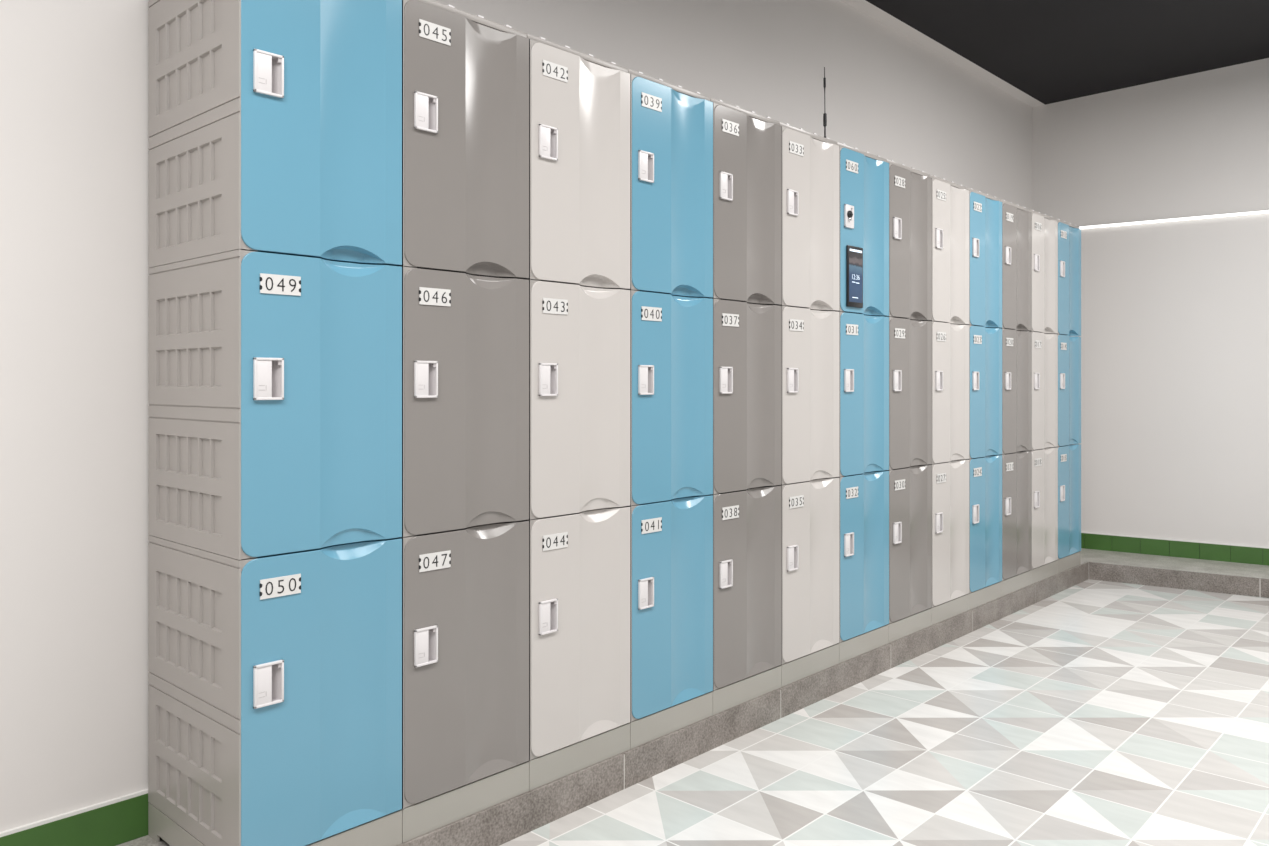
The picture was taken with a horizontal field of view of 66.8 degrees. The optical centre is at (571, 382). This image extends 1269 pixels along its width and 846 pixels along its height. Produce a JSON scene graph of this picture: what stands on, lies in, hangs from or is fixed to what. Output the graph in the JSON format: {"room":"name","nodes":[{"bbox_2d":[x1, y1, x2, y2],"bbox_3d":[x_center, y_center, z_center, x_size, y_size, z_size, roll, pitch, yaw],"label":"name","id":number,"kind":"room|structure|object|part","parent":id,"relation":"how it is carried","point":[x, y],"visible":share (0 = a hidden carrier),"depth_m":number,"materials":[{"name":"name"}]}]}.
{"room":"changing room","nodes":[
{"label":"changing room","id":0,"kind":"room"},
{"bbox_2d":[0,0,1031,831],"bbox_3d":[-0.238,-0.459,2.982,0.120,3.250,9.300,0,0,45],"label":"wall","id":1,"kind":"structure","parent":0,"point":[74,137],"depth_m":2.10,"materials":[{"name":"paint"}]},
{"bbox_2d":[0,789,147,845],"bbox_3d":[-2.142,0.969,0.970,0.010,0.101,3.561,0,0,45],"label":"baseboard","id":2,"kind":"structure","parent":1,"relation":"attached to","point":[119,820],"depth_m":2.08,"materials":[{"name":"green"}]},
{"bbox_2d":[116,548,1268,845],"bbox_3d":[1.738,1.077,1.409,4.902,0.117,9.649,0,0,45],"label":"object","id":3,"kind":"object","parent":1,"relation":"attached to","point":[499,824],"depth_m":3.22,"materials":[{"name":"concrete"}]},
{"bbox_2d":[148,802,401,845],"bbox_3d":[-0.664,0.982,2.140,0.437,0.075,0.380,0,0,45],"label":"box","id":4,"kind":"object","parent":3,"relation":"on","point":[386,830],"visible":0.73,"depth_m":2.07,"materials":[{"name":"plastic"}]},
{"bbox_2d":[148,535,401,845],"bbox_3d":[-0.660,0.643,2.136,0.447,0.599,0.380,0,0,45],"label":"locker","id":5,"kind":"object","parent":4,"relation":"on","point":[275,681],"visible":0.98,"depth_m":1.98,"materials":[{"name":"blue plastic"}]},
{"bbox_3d":[-0.795,0.643,2.006,0.439,0.599,0.006,0,0,45],"label":"panel","id":6,"kind":"part","parent":5,"relation":"part of","materials":[{"name":"grey plastic"}]},
{"bbox_2d":[148,249,401,559],"bbox_3d":[-0.660,0.043,2.136,0.447,0.599,0.380,0,0,45],"label":"locker","id":7,"kind":"object","parent":5,"relation":"on","point":[275,380],"visible":1,"depth_m":1.98,"materials":[{"name":"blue plastic"}]},
{"bbox_3d":[-0.795,0.043,2.006,0.439,0.599,0.006,0,0,45],"label":"panel","id":8,"kind":"part","parent":7,"relation":"part of","materials":[{"name":"grey plastic"}]},
{"bbox_2d":[148,0,401,267],"bbox_3d":[-0.660,-0.567,2.136,0.447,0.618,0.380,0,0,45],"label":"locker","id":9,"kind":"object","parent":7,"relation":"on","point":[275,126],"visible":1,"depth_m":1.98,"materials":[{"name":"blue plastic"}]},
{"bbox_3d":[-0.795,-0.557,2.006,0.439,0.599,0.006,0,0,45],"label":"panel","id":10,"kind":"part","parent":9,"relation":"part of","materials":[{"name":"grey plastic"}]},
{"bbox_3d":[-0.527,-0.557,2.005,0.058,0.597,0.375,0,0,45],"label":"door","id":11,"kind":"part","parent":9,"relation":"part of","materials":[{"name":"blue plastic"}]},
{"bbox_3d":[-0.579,-0.194,1.909,0.002,0.038,0.089,0,0,45],"label":"number plate","id":12,"kind":"part","parent":7,"relation":"part of","materials":[{"name":"white plastic"}]},
{"bbox_3d":[-0.524,0.043,2.002,0.052,0.597,0.375,0,0,45],"label":"door","id":13,"kind":"part","parent":7,"relation":"part of","materials":[{"name":"blue plastic"}]},
{"bbox_3d":[-0.579,0.406,1.909,0.002,0.038,0.089,0,0,45],"label":"number plate","id":14,"kind":"part","parent":5,"relation":"part of","materials":[{"name":"white plastic"}]},
{"bbox_3d":[-0.524,0.643,2.002,0.052,0.597,0.375,0,0,45],"label":"door","id":15,"kind":"part","parent":5,"relation":"part of","materials":[{"name":"blue plastic"}]},
{"bbox_2d":[401,761,528,842],"bbox_3d":[-0.396,0.982,2.410,0.437,0.075,0.380,0,0,45],"label":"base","id":16,"kind":"object","parent":3,"relation":"on","point":[426,816],"visible":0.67,"depth_m":2.24,"materials":[{"name":"plastic"}]},
{"bbox_2d":[399,520,528,808],"bbox_3d":[-0.392,0.643,2.407,0.447,0.599,0.380,0,0,45],"label":"locker","id":17,"kind":"object","parent":16,"relation":"on","point":[465,592],"visible":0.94,"depth_m":2.24,"materials":[{"name":"grey plastic"}]},
{"bbox_3d":[-0.311,0.406,2.179,0.002,0.038,0.089,0,0,45],"label":"number plate","id":18,"kind":"part","parent":17,"relation":"part of","materials":[{"name":"white plastic"}]},
{"bbox_2d":[402,266,528,536],"bbox_3d":[-0.392,0.043,2.407,0.447,0.599,0.380,0,0,45],"label":"locker","id":19,"kind":"object","parent":17,"relation":"on","point":[465,337],"visible":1,"depth_m":2.24,"materials":[{"name":"grey plastic"}]},
{"bbox_3d":[-0.311,-0.194,2.179,0.002,0.038,0.089,0,0,45],"label":"number plate","id":20,"kind":"part","parent":19,"relation":"part of","materials":[{"name":"white plastic"}]},
{"bbox_2d":[400,0,528,278],"bbox_3d":[-0.392,-0.567,2.407,0.447,0.618,0.380,0,0,45],"label":"locker","id":21,"kind":"object","parent":19,"relation":"on","point":[465,76],"visible":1,"depth_m":2.24,"materials":[{"name":"grey plastic"}]},
{"bbox_3d":[-0.311,-0.794,2.179,0.002,0.038,0.089,0,0,45],"label":"number plate","id":22,"kind":"part","parent":21,"relation":"part of","materials":[{"name":"white plastic"}]},
{"bbox_2d":[529,723,629,790],"bbox_3d":[-0.127,0.982,2.681,0.437,0.075,0.380,0,0,45],"label":"box","id":23,"kind":"object","parent":3,"relation":"on","point":[545,769],"visible":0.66,"depth_m":2.52,"materials":[{"name":"plastic"}]},
{"bbox_2d":[526,506,629,760],"bbox_3d":[-0.123,0.643,2.678,0.447,0.599,0.380,0,0,45],"label":"locker","id":24,"kind":"object","parent":23,"relation":"on","point":[579,563],"visible":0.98,"depth_m":2.51,"materials":[{"name":"grey plastic"}]},
{"bbox_3d":[-0.042,0.406,2.450,0.002,0.038,0.089,0,0,45],"label":"number plate","id":25,"kind":"part","parent":24,"relation":"part of","materials":[{"name":"white plastic"}]},
{"bbox_2d":[529,280,629,519],"bbox_3d":[-0.123,0.043,2.678,0.447,0.599,0.380,0,0,45],"label":"locker","id":26,"kind":"object","parent":24,"relation":"on","point":[579,336],"visible":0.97,"depth_m":2.51,"materials":[{"name":"grey plastic"}]},
{"bbox_3d":[-0.042,-0.194,2.450,0.002,0.038,0.089,0,0,45],"label":"number plate","id":27,"kind":"part","parent":26,"relation":"part of","materials":[{"name":"white plastic"}]},
{"bbox_2d":[526,34,629,289],"bbox_3d":[-0.123,-0.567,2.678,0.447,0.618,0.380,0,0,45],"label":"locker","id":28,"kind":"object","parent":26,"relation":"on","point":[579,103],"visible":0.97,"depth_m":2.51,"materials":[{"name":"grey plastic"}]},
{"bbox_3d":[-0.042,-0.794,2.450,0.002,0.038,0.089,0,0,45],"label":"number plate","id":29,"kind":"part","parent":28,"relation":"part of","materials":[{"name":"white plastic"}]},
{"bbox_2d":[629,691,712,749],"bbox_3d":[0.141,0.982,2.952,0.437,0.075,0.380,0,0,45],"label":"box","id":30,"kind":"object","parent":3,"relation":"on","point":[651,727],"visible":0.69,"depth_m":2.79,"materials":[{"name":"plastic"}]},
{"bbox_2d":[628,495,712,721],"bbox_3d":[0.145,0.643,2.948,0.447,0.599,0.380,0,0,45],"label":"locker","id":31,"kind":"object","parent":30,"relation":"on","point":[671,541],"visible":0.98,"depth_m":2.78,"materials":[{"name":"blue plastic"}]},
{"bbox_3d":[0.226,0.406,2.721,0.002,0.038,0.089,0,0,45],"label":"number plate","id":32,"kind":"part","parent":31,"relation":"part of","materials":[{"name":"white plastic"}]},
{"bbox_2d":[630,290,712,505],"bbox_3d":[0.145,0.043,2.948,0.447,0.599,0.380,0,0,45],"label":"locker","id":33,"kind":"object","parent":31,"relation":"on","point":[671,337],"visible":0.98,"depth_m":2.78,"materials":[{"name":"blue plastic"}]},
{"bbox_3d":[0.226,-0.194,2.721,0.002,0.038,0.089,0,0,45],"label":"number plate","id":34,"kind":"part","parent":33,"relation":"part of","materials":[{"name":"white plastic"}]},
{"bbox_2d":[625,69,712,297],"bbox_3d":[0.145,-0.567,2.948,0.447,0.618,0.380,0,0,45],"label":"locker","id":35,"kind":"object","parent":33,"relation":"on","point":[671,126],"visible":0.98,"depth_m":2.78,"materials":[{"name":"blue plastic"}]},
{"bbox_3d":[0.226,-0.794,2.721,0.002,0.038,0.089,0,0,45],"label":"number plate","id":36,"kind":"part","parent":35,"relation":"part of","materials":[{"name":"white plastic"}]},
{"bbox_2d":[712,665,780,715],"bbox_3d":[0.410,0.982,3.223,0.437,0.075,0.380,0,0,45],"label":"box","id":37,"kind":"object","parent":3,"relation":"on","point":[727,697],"visible":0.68,"depth_m":3.06,"materials":[{"name":"plastic"}]},
{"bbox_2d":[711,485,781,690],"bbox_3d":[0.413,0.643,3.219,0.447,0.599,0.380,0,0,45],"label":"locker","id":38,"kind":"object","parent":37,"relation":"on","point":[747,524],"visible":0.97,"depth_m":3.06,"materials":[{"name":"grey plastic"}]},
{"bbox_3d":[0.494,0.406,2.991,0.002,0.038,0.089,0,0,45],"label":"number plate","id":39,"kind":"part","parent":38,"relation":"part of","materials":[{"name":"white plastic"}]},
{"bbox_2d":[713,298,781,493],"bbox_3d":[0.413,0.043,3.219,0.447,0.599,0.380,0,0,45],"label":"locker","id":40,"kind":"object","parent":38,"relation":"on","point":[747,338],"visible":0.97,"depth_m":3.06,"materials":[{"name":"grey plastic"}]},
{"bbox_3d":[0.494,-0.194,2.991,0.002,0.038,0.089,0,0,45],"label":"number plate","id":41,"kind":"part","parent":40,"relation":"part of","materials":[{"name":"white plastic"}]},
{"bbox_2d":[710,98,781,304],"bbox_3d":[0.413,-0.567,3.219,0.447,0.618,0.380,0,0,45],"label":"locker","id":42,"kind":"object","parent":40,"relation":"on","point":[747,145],"visible":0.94,"depth_m":3.06,"materials":[{"name":"grey plastic"}]},
{"bbox_3d":[0.494,-0.794,2.991,0.002,0.038,0.089,0,0,45],"label":"number plate","id":43,"kind":"part","parent":42,"relation":"part of","materials":[{"name":"white plastic"}]},
{"bbox_2d":[781,643,838,687],"bbox_3d":[0.678,0.982,3.493,0.437,0.075,0.380,0,0,45],"label":"box","id":44,"kind":"object","parent":3,"relation":"on","point":[800,668],"visible":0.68,"depth_m":3.33,"materials":[{"name":"plastic"}]},
{"bbox_2d":[778,477,839,663],"bbox_3d":[0.682,0.643,3.490,0.447,0.599,0.380,0,0,45],"label":"locker","id":45,"kind":"object","parent":44,"relation":"on","point":[810,509],"visible":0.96,"depth_m":3.33,"materials":[{"name":"grey plastic"}]},
{"bbox_3d":[0.763,0.406,3.262,0.002,0.038,0.089,0,0,45],"label":"number plate","id":46,"kind":"part","parent":45,"relation":"part of","materials":[{"name":"white plastic"}]},
{"bbox_2d":[782,306,839,484],"bbox_3d":[0.682,0.043,3.490,0.447,0.599,0.380,0,0,45],"label":"locker","id":47,"kind":"object","parent":45,"relation":"on","point":[810,338],"visible":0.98,"depth_m":3.33,"materials":[{"name":"grey plastic"}]},
{"bbox_3d":[0.763,-0.194,3.262,0.002,0.038,0.089,0,0,45],"label":"number plate","id":48,"kind":"part","parent":47,"relation":"part of","materials":[{"name":"white plastic"}]},
{"bbox_2d":[778,122,839,310],"bbox_3d":[0.682,-0.567,3.490,0.447,0.618,0.380,0,0,45],"label":"locker","id":49,"kind":"object","parent":47,"relation":"on","point":[810,161],"visible":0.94,"depth_m":3.33,"materials":[{"name":"grey plastic"}]},
{"bbox_3d":[0.763,-0.794,3.262,0.002,0.038,0.089,0,0,45],"label":"number plate","id":50,"kind":"part","parent":49,"relation":"part of","materials":[{"name":"white plastic"}]},
{"bbox_2d":[823,67,826,137],"bbox_3d":[0.910,-1.003,3.456,0.013,0.262,0.013,0,0,45],"label":"antenna","id":51,"kind":"object","parent":49,"relation":"on","point":[824,78],"visible":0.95,"depth_m":3.45,"materials":[{"name":"black plastic"}]},
{"bbox_3d":[0.909,-1.051,3.454,0.008,0.166,0.009,0,0,45],"label":"rod","id":52,"kind":"part","parent":51,"relation":"part of","materials":[{"name":"black plastic"}]},
{"bbox_2d":[839,624,888,663],"bbox_3d":[0.946,0.982,3.764,0.437,0.075,0.380,0,0,45],"label":"box","id":53,"kind":"object","parent":3,"relation":"on","point":[856,646],"visible":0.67,"depth_m":3.60,"materials":[{"name":"plastic"}]},
{"bbox_2d":[836,471,888,641],"bbox_3d":[0.950,0.643,3.760,0.447,0.599,0.380,0,0,45],"label":"locker","id":54,"kind":"object","parent":53,"relation":"on","point":[864,498],"visible":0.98,"depth_m":3.61,"materials":[{"name":"blue plastic"}]},
{"bbox_3d":[1.031,0.406,3.533,0.002,0.038,0.089,0,0,45],"label":"number plate","id":55,"kind":"part","parent":54,"relation":"part of","materials":[{"name":"white plastic"}]},
{"bbox_2d":[840,312,888,476],"bbox_3d":[0.950,0.043,3.760,0.447,0.599,0.380,0,0,45],"label":"locker","id":56,"kind":"object","parent":54,"relation":"on","point":[864,339],"visible":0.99,"depth_m":3.61,"materials":[{"name":"blue plastic"}]},
{"bbox_3d":[1.031,-0.194,3.533,0.002,0.038,0.089,0,0,45],"label":"number plate","id":57,"kind":"part","parent":56,"relation":"part of","materials":[{"name":"white plastic"}]},
{"bbox_2d":[836,142,888,315],"bbox_3d":[0.954,-0.567,3.756,0.459,0.618,0.380,0,0,45],"label":"locker","id":58,"kind":"object","parent":56,"relation":"on","point":[864,176],"visible":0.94,"depth_m":3.61,"materials":[{"name":"blue plastic"}]},
{"bbox_3d":[1.031,-0.794,3.533,0.002,0.038,0.089,0,0,45],"label":"number plate","id":59,"kind":"part","parent":58,"relation":"part of","materials":[{"name":"white plastic"}]},
{"bbox_2d":[888,608,930,642],"bbox_3d":[1.215,0.982,4.034,0.437,0.075,0.380,0,0,45],"label":"box","id":60,"kind":"object","parent":3,"relation":"on","point":[909,625],"visible":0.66,"depth_m":3.87,"materials":[{"name":"plastic"}]},
{"bbox_2d":[885,465,931,623],"bbox_3d":[1.218,0.643,4.031,0.447,0.599,0.380,0,0,45],"label":"locker","id":61,"kind":"object","parent":60,"relation":"on","point":[910,488],"visible":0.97,"depth_m":3.87,"materials":[{"name":"grey plastic"}]},
{"bbox_3d":[1.300,0.406,3.803,0.002,0.038,0.089,0,0,45],"label":"number plate","id":62,"kind":"part","parent":61,"relation":"part of","materials":[{"name":"white plastic"}]},
{"bbox_2d":[889,317,931,469],"bbox_3d":[1.218,0.043,4.031,0.447,0.599,0.380,0,0,45],"label":"locker","id":63,"kind":"object","parent":61,"relation":"on","point":[910,341],"visible":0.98,"depth_m":3.87,"materials":[{"name":"grey plastic"}]},
{"bbox_3d":[1.300,-0.194,3.803,0.002,0.038,0.089,0,0,45],"label":"number plate","id":64,"kind":"part","parent":63,"relation":"part of","materials":[{"name":"white plastic"}]},
{"bbox_2d":[885,160,931,320],"bbox_3d":[1.218,-0.567,4.031,0.447,0.618,0.380,0,0,45],"label":"locker","id":65,"kind":"object","parent":63,"relation":"on","point":[910,189],"visible":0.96,"depth_m":3.87,"materials":[{"name":"grey plastic"}]},
{"bbox_3d":[1.300,-0.794,3.803,0.002,0.038,0.089,0,0,45],"label":"number plate","id":66,"kind":"part","parent":65,"relation":"part of","materials":[{"name":"white plastic"}]},
{"bbox_2d":[931,594,968,625],"bbox_3d":[1.483,0.982,4.305,0.437,0.075,0.380,0,0,45],"label":"box","id":67,"kind":"object","parent":3,"relation":"on","point":[947,610],"visible":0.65,"depth_m":4.14,"materials":[{"name":"plastic"}]},
{"bbox_2d":[928,459,968,606],"bbox_3d":[1.487,0.643,4.301,0.447,0.599,0.380,0,0,45],"label":"locker","id":68,"kind":"object","parent":67,"relation":"on","point":[950,480],"visible":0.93,"depth_m":4.15,"materials":[{"name":"grey plastic"}]},
{"bbox_3d":[1.568,0.406,4.074,0.002,0.038,0.089,0,0,45],"label":"number plate","id":69,"kind":"part","parent":68,"relation":"part of","materials":[{"name":"white plastic"}]},
{"bbox_2d":[932,321,968,463],"bbox_3d":[1.487,0.043,4.301,0.447,0.599,0.380,0,0,45],"label":"locker","id":70,"kind":"object","parent":68,"relation":"on","point":[950,342],"visible":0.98,"depth_m":4.15,"materials":[{"name":"grey plastic"}]},
{"bbox_3d":[1.568,-0.194,4.074,0.002,0.038,0.089,0,0,45],"label":"number plate","id":71,"kind":"part","parent":70,"relation":"part of","materials":[{"name":"white plastic"}]},
{"bbox_2d":[918,175,968,324],"bbox_3d":[1.487,-0.567,4.301,0.447,0.618,0.380,0,0,45],"label":"locker","id":72,"kind":"object","parent":70,"relation":"on","point":[950,200],"visible":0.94,"depth_m":4.15,"materials":[{"name":"grey plastic"}]},
{"bbox_3d":[1.568,-0.794,4.074,0.002,0.038,0.089,0,0,45],"label":"number plate","id":73,"kind":"part","parent":72,"relation":"part of","materials":[{"name":"white plastic"}]},
{"bbox_2d":[969,581,1001,609],"bbox_3d":[1.752,0.982,4.576,0.437,0.075,0.380,0,0,45],"label":"box","id":74,"kind":"object","parent":3,"relation":"on","point":[985,595],"visible":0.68,"depth_m":4.42,"materials":[{"name":"plastic"}]},
{"bbox_2d":[966,455,1001,592],"bbox_3d":[1.755,0.643,4.572,0.447,0.599,0.380,0,0,45],"label":"locker","id":75,"kind":"object","parent":74,"relation":"on","point":[985,473],"visible":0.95,"depth_m":4.40,"materials":[{"name":"blue plastic"}]},
{"bbox_3d":[1.837,0.406,4.345,0.002,0.038,0.089,0,0,45],"label":"number plate","id":76,"kind":"part","parent":75,"relation":"part of","materials":[{"name":"white plastic"}]},
{"bbox_2d":[969,325,1001,458],"bbox_3d":[1.755,0.043,4.572,0.447,0.599,0.380,0,0,45],"label":"locker","id":77,"kind":"object","parent":75,"relation":"on","point":[985,344],"visible":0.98,"depth_m":4.41,"materials":[{"name":"blue plastic"}]},
{"bbox_3d":[1.837,-0.194,4.345,0.002,0.038,0.089,0,0,45],"label":"number plate","id":78,"kind":"part","parent":77,"relation":"part of","materials":[{"name":"white plastic"}]},
{"bbox_2d":[956,188,1001,327],"bbox_3d":[1.755,-0.567,4.572,0.447,0.618,0.380,0,0,45],"label":"locker","id":79,"kind":"object","parent":77,"relation":"on","point":[985,210],"visible":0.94,"depth_m":4.40,"materials":[{"name":"blue plastic"}]},
{"bbox_3d":[1.837,-0.794,4.345,0.002,0.038,0.089,0,0,45],"label":"number plate","id":80,"kind":"part","parent":79,"relation":"part of","materials":[{"name":"white plastic"}]},
{"bbox_3d":[1.889,-0.557,4.440,0.058,0.597,0.375,0,0,45],"label":"door","id":81,"kind":"part","parent":79,"relation":"part of","materials":[{"name":"blue plastic"}]},
{"bbox_2d":[1002,570,1030,596],"bbox_3d":[2.020,0.982,4.846,0.437,0.075,0.380,0,0,45],"label":"box","id":82,"kind":"object","parent":3,"relation":"on","point":[1015,583],"visible":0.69,"depth_m":4.69,"materials":[{"name":"plastic"}]},
{"bbox_2d":[1001,451,1031,580],"bbox_3d":[2.024,0.643,4.843,0.447,0.599,0.380,0,0,45],"label":"locker","id":83,"kind":"object","parent":82,"relation":"on","point":[1017,466],"visible":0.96,"depth_m":4.68,"materials":[{"name":"grey plastic"}]},
{"bbox_3d":[2.105,0.406,4.615,0.002,0.038,0.089,0,0,45],"label":"number plate","id":84,"kind":"part","parent":83,"relation":"part of","materials":[{"name":"white plastic"}]},
{"bbox_2d":[1001,328,1031,454],"bbox_3d":[2.024,0.043,4.843,0.447,0.599,0.380,0,0,45],"label":"locker","id":85,"kind":"object","parent":83,"relation":"on","point":[1016,345],"visible":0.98,"depth_m":4.68,"materials":[{"name":"grey plastic"}]},
{"bbox_3d":[2.105,-0.194,4.615,0.002,0.038,0.089,0,0,45],"label":"number plate","id":86,"kind":"part","parent":85,"relation":"part of","materials":[{"name":"white plastic"}]},
{"bbox_2d":[1000,199,1031,330],"bbox_3d":[2.024,-0.567,4.843,0.447,0.618,0.380,0,0,45],"label":"locker","id":87,"kind":"object","parent":85,"relation":"on","point":[1016,219],"visible":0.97,"depth_m":4.68,"materials":[{"name":"grey plastic"}]},
{"bbox_3d":[2.105,-0.794,4.615,0.002,0.038,0.089,0,0,45],"label":"number plate","id":88,"kind":"part","parent":87,"relation":"part of","materials":[{"name":"white plastic"}]},
{"bbox_2d":[1031,560,1056,584],"bbox_3d":[2.288,0.982,5.117,0.437,0.075,0.380,0,0,45],"label":"box","id":89,"kind":"object","parent":3,"relation":"on","point":[1038,574],"visible":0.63,"depth_m":4.95,"materials":[{"name":"plastic"}]},
{"bbox_2d":[1030,447,1057,568],"bbox_3d":[2.292,0.643,5.113,0.447,0.599,0.380,0,0,45],"label":"locker","id":90,"kind":"object","parent":89,"relation":"on","point":[1044,461],"visible":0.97,"depth_m":4.96,"materials":[{"name":"grey plastic"}]},
{"bbox_3d":[2.373,0.406,4.886,0.002,0.038,0.089,0,0,45],"label":"number plate","id":91,"kind":"part","parent":90,"relation":"part of","materials":[{"name":"white plastic"}]},
{"bbox_2d":[1030,331,1057,449],"bbox_3d":[2.292,0.043,5.113,0.447,0.599,0.380,0,0,45],"label":"locker","id":92,"kind":"object","parent":90,"relation":"on","point":[1044,346],"visible":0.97,"depth_m":4.96,"materials":[{"name":"grey plastic"}]},
{"bbox_3d":[2.373,-0.194,4.886,0.002,0.038,0.089,0,0,45],"label":"number plate","id":93,"kind":"part","parent":92,"relation":"part of","materials":[{"name":"white plastic"}]},
{"bbox_2d":[1029,209,1057,333],"bbox_3d":[2.292,-0.567,5.113,0.447,0.618,0.380,0,0,45],"label":"locker","id":94,"kind":"object","parent":92,"relation":"on","point":[1044,227],"visible":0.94,"depth_m":4.96,"materials":[{"name":"grey plastic"}]},
{"bbox_3d":[2.373,-0.794,4.886,0.002,0.038,0.089,0,0,45],"label":"number plate","id":95,"kind":"part","parent":94,"relation":"part of","materials":[{"name":"white plastic"}]},
{"bbox_2d":[1057,551,1080,573],"bbox_3d":[2.557,0.982,5.388,0.437,0.075,0.380,0,0,45],"label":"box","id":96,"kind":"object","parent":3,"relation":"on","point":[1073,560],"visible":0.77,"depth_m":5.22,"materials":[{"name":"plastic"}]},
{"bbox_2d":[1058,444,1080,558],"bbox_3d":[2.560,0.643,5.384,0.447,0.599,0.380,0,0,45],"label":"locker","id":97,"kind":"object","parent":96,"relation":"on","point":[1069,456],"visible":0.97,"depth_m":5.24,"materials":[{"name":"blue plastic"}]},
{"bbox_3d":[2.642,0.406,5.157,0.002,0.038,0.089,0,0,45],"label":"number plate","id":98,"kind":"part","parent":97,"relation":"part of","materials":[{"name":"white plastic"}]},
{"bbox_2d":[1058,334,1080,446],"bbox_3d":[2.560,0.043,5.384,0.447,0.599,0.380,0,0,45],"label":"locker","id":99,"kind":"object","parent":97,"relation":"on","point":[1069,347],"visible":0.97,"depth_m":5.24,"materials":[{"name":"blue plastic"}]},
{"bbox_3d":[2.642,-0.194,5.157,0.002,0.038,0.089,0,0,45],"label":"number plate","id":100,"kind":"part","parent":99,"relation":"part of","materials":[{"name":"white plastic"}]},
{"bbox_2d":[1056,219,1080,335],"bbox_3d":[2.560,-0.567,5.384,0.447,0.618,0.380,0,0,45],"label":"locker","id":101,"kind":"object","parent":99,"relation":"on","point":[1069,235],"visible":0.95,"depth_m":5.24,"materials":[{"name":"blue plastic"}]},
{"bbox_3d":[2.642,-0.794,5.157,0.002,0.038,0.089,0,0,45],"label":"number plate","id":102,"kind":"part","parent":101,"relation":"part of","materials":[{"name":"white plastic"}]},
{"bbox_2d":[841,0,1044,106],"bbox_3d":[-0.228,-1.792,2.862,0.084,0.105,9.043,0,0,45],"label":"trim","id":103,"kind":"structure","parent":1,"relation":"attached to","point":[867,8],"depth_m":5.01,"materials":[{"name":"paint"}]},
{"bbox_2d":[500,579,1268,845],"bbox_3d":[1.658,1.116,0.922,4.830,0.001,10.039,0,0,45],"label":"floor","id":104,"kind":"structure","parent":0,"point":[1092,712],"depth_m":2.89,"materials":[{"name":"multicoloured tile"}]},
{"bbox_2d":[866,0,1268,104],"bbox_3d":[1.774,-1.933,1.357,4.878,0.378,9.726,0,0,45],"label":"ceiling","id":105,"kind":"structure","parent":0,"point":[1051,51],"depth_m":4.93,"materials":[{"name":"black paint"}]},
{"bbox_2d":[1032,58,1268,546],"bbox_3d":[4.968,-0.609,4.668,5.178,3.550,0.212,0,0,37],"label":"wall","id":106,"kind":"structure","parent":0,"point":[1174,336],"depth_m":5.62,"materials":[{"name":"paint"}]},
{"bbox_2d":[1079,209,1268,228],"bbox_3d":[4.858,-0.953,4.610,4.830,0.018,0.015,0,0,37],"label":"wall light","id":107,"kind":"object","parent":106,"relation":"attached to","point":[1267,210],"visible":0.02,"depth_m":5.60,"materials":[{"name":"white plastic"}]},
{"bbox_2d":[1081,532,1268,565],"bbox_3d":[4.863,0.969,4.608,4.880,0.101,0.010,0,0,37],"label":"baseboard","id":108,"kind":"structure","parent":106,"relation":"attached to","point":[1258,555],"depth_m":5.60,"materials":[{"name":"green tile"}]}
]}

